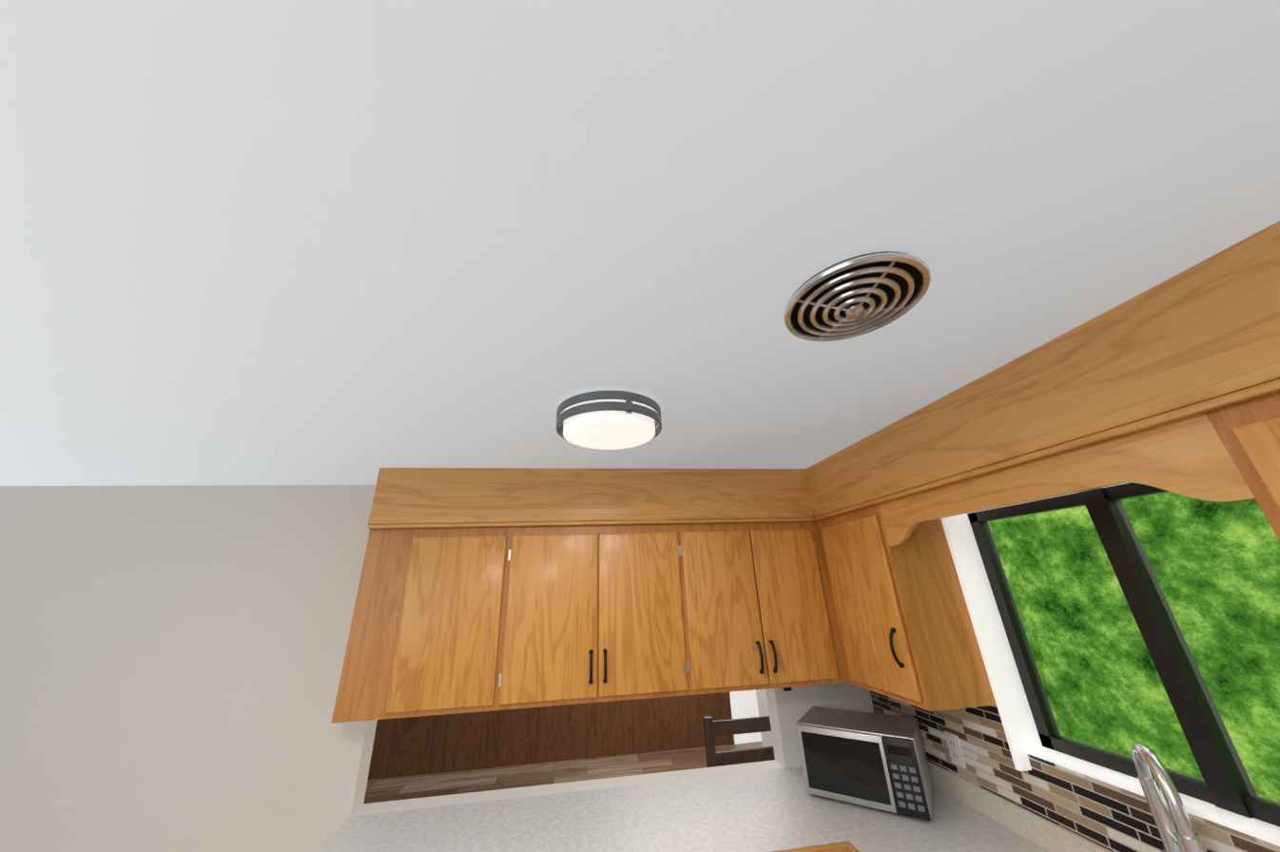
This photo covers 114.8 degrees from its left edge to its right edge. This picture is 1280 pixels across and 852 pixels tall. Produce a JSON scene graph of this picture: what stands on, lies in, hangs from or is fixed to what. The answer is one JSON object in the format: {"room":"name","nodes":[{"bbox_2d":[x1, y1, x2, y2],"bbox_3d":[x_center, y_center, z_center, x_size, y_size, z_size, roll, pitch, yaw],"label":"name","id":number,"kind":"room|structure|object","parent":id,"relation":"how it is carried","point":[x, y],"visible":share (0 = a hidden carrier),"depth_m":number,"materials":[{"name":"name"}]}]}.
{"room":"kitchen","nodes":[
{"label":"kitchen","id":0,"kind":"room"},
{"bbox_2d":[0,484,874,851],"bbox_3d":[-1.687,1.463,1.900,6.000,2.390,0.120,1,-22,-8],"label":"wall","id":1,"kind":"structure","parent":0,"point":[171,660],"depth_m":1.91,"materials":[{"name":"white paint"}]},
{"bbox_2d":[330,467,426,723],"bbox_3d":[-1.182,0.762,1.992,0.200,1.053,0.356,1,-22,-8],"label":"upper cabinet","id":2,"kind":"object","parent":1,"relation":"attached to","point":[365,682],"depth_m":1.82,"materials":[{"name":"brown wood"}]},
{"bbox_2d":[384,467,517,718],"bbox_3d":[-0.867,0.768,2.038,0.437,1.053,0.356,1,-22,-8],"label":"upper cabinet","id":3,"kind":"object","parent":1,"relation":"attached to","point":[496,588],"depth_m":1.85,"materials":[{"name":"brown wood"}]},
{"bbox_2d":[498,467,696,710],"bbox_3d":[-0.232,0.779,2.130,0.845,1.053,0.356,1,-22,-8],"label":"upper cabinet","id":4,"kind":"object","parent":1,"relation":"attached to","point":[597,591],"depth_m":1.95,"materials":[{"name":"brown wood"}]},
{"bbox_2d":[677,468,844,694],"bbox_3d":[0.548,0.793,2.243,0.733,1.053,0.356,1,-22,-8],"label":"upper cabinet","id":5,"kind":"object","parent":1,"relation":"attached to","point":[761,617],"depth_m":2.06,"materials":[{"name":"brown wood"}]},
{"bbox_2d":[783,686,792,691],"bbox_3d":[0.801,1.403,2.229,0.045,0.070,0.010,1,-22,-8],"label":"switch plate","id":6,"kind":"object","parent":1,"relation":"attached to","point":[786,688],"visible":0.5,"depth_m":2.22,"materials":[{"name":"black plastic"}]},
{"bbox_2d":[363,741,764,803],"bbox_3d":[-0.773,2.046,0.059,7.300,0.100,9.900,1,-22,-8],"label":"floor","id":7,"kind":"structure","parent":0,"point":[405,787],"depth_m":4.30,"materials":[{"name":"brown wood"}]},
{"bbox_2d":[314,766,847,851],"bbox_3d":[0.076,2.037,1.513,2.597,0.910,0.660,1,-22,-8],"label":"countertop","id":8,"kind":"structure","parent":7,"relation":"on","point":[778,810],"depth_m":1.68,"materials":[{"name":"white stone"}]},
{"bbox_2d":[796,705,933,820],"bbox_3d":[1.012,1.499,1.855,0.470,0.273,0.332,-16,-25,32],"label":"microwave","id":9,"kind":"object","parent":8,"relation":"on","point":[877,761],"visible":1,"depth_m":1.74,"materials":[{"name":"silver metal"}]},
{"bbox_2d":[702,716,775,767],"bbox_3d":[0.624,2.337,2.519,0.488,1.045,0.430,1,-22,-8],"label":"chair","id":10,"kind":"object","parent":7,"relation":"on","point":[730,727],"visible":0.27,"depth_m":2.46,"materials":[{"name":"brown wood"}]},
{"bbox_2d":[832,741,1206,851],"bbox_3d":[1.209,1.377,0.563,0.650,1.369,1.889,1,-22,-8],"label":"base cabinet","id":11,"kind":"object","parent":7,"relation":"on","point":[954,826],"depth_m":1.47,"materials":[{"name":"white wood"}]},
{"bbox_2d":[368,689,761,779],"bbox_3d":[-1.502,2.668,5.006,7.300,2.390,0.135,1,-22,-8],"label":"wall","id":12,"kind":"structure","parent":0,"point":[436,744],"depth_m":4.68,"materials":[{"name":"brown wood"}]},
{"bbox_2d":[0,0,1279,485],"bbox_3d":[-0.863,-0.272,0.964,7.300,0.100,9.900,1,-22,-8],"label":"ceiling","id":13,"kind":"structure","parent":0,"point":[302,242],"depth_m":0.68,"materials":[{"name":"grey paint"}]},
{"bbox_2d":[556,389,661,449],"bbox_3d":[-0.107,-0.006,1.430,0.364,0.110,0.364,1,-22,-8],"label":"flush-mount ceiling light","id":14,"kind":"object","parent":13,"relation":"attached to","point":[608,419],"visible":1,"depth_m":1.32,"materials":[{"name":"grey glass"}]},
{"bbox_2d":[783,251,930,341],"bbox_3d":[0.478,-0.267,0.916,0.296,0.042,0.296,1,-22,-8],"label":"ceiling vent","id":15,"kind":"object","parent":13,"relation":"in","point":[857,296],"visible":1,"depth_m":0.89,"materials":[{"name":"silver metal"}]},
{"bbox_2d":[756,689,1045,849],"bbox_3d":[1.699,0.623,0.086,0.150,2.390,8.220,1,-22,-8],"label":"wall","id":16,"kind":"structure","parent":0,"point":[763,709],"depth_m":3.57,"materials":[{"name":"white paint"}]},
{"bbox_2d":[806,443,920,707],"bbox_3d":[1.169,0.673,1.952,0.357,1.086,0.490,1,-22,-8],"label":"upper cabinet","id":17,"kind":"object","parent":16,"relation":"attached to","point":[871,644],"depth_m":1.89,"materials":[{"name":"brown wood"}]},
{"bbox_2d":[855,293,1279,711],"bbox_3d":[1.275,0.395,1.251,0.357,1.086,1.033,1,-22,-8],"label":"window valance","id":18,"kind":"object","parent":16,"relation":"attached to","point":[1109,400],"depth_m":1.19,"materials":[{"name":"brown wood"}]},
{"bbox_2d":[870,690,1279,851],"bbox_3d":[1.602,0.642,0.162,0.020,0.595,4.600,1,-22,-8],"label":"tile backsplash","id":19,"kind":"structure","parent":16,"relation":"attached to","point":[1050,806],"depth_m":1.44,"materials":[{"name":"tile"}]},
{"bbox_2d":[944,731,966,769],"bbox_3d":[1.354,1.392,1.761,0.008,0.116,0.070,1,-22,-8],"label":"electrical outlet","id":20,"kind":"object","parent":19,"relation":"attached to","point":[955,749],"visible":1,"depth_m":1.76,"materials":[{"name":"white plastic"}]},
{"bbox_2d":[940,482,1279,846],"bbox_3d":[1.490,0.602,1.201,0.165,0.975,1.006,1,-22,-8],"label":"window","id":21,"kind":"structure","parent":16,"relation":"in","point":[1223,792],"depth_m":1.31,"materials":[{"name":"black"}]},
{"bbox_2d":[1141,220,1279,524],"bbox_3d":[1.376,0.133,0.590,0.357,1.086,0.403,1,-22,-8],"label":"upper cabinet","id":22,"kind":"object","parent":16,"relation":"attached to","point":[1220,314],"depth_m":0.80,"materials":[{"name":"brown wood"}]},
{"label":"outside","id":23,"kind":"structure","parent":0,"visible":0},
{"bbox_2d":[987,491,1279,802],"bbox_3d":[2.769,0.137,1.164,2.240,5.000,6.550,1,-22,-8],"label":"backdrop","id":24,"kind":"structure","parent":23,"point":[1215,566],"depth_m":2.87,"materials":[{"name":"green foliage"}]}
]}

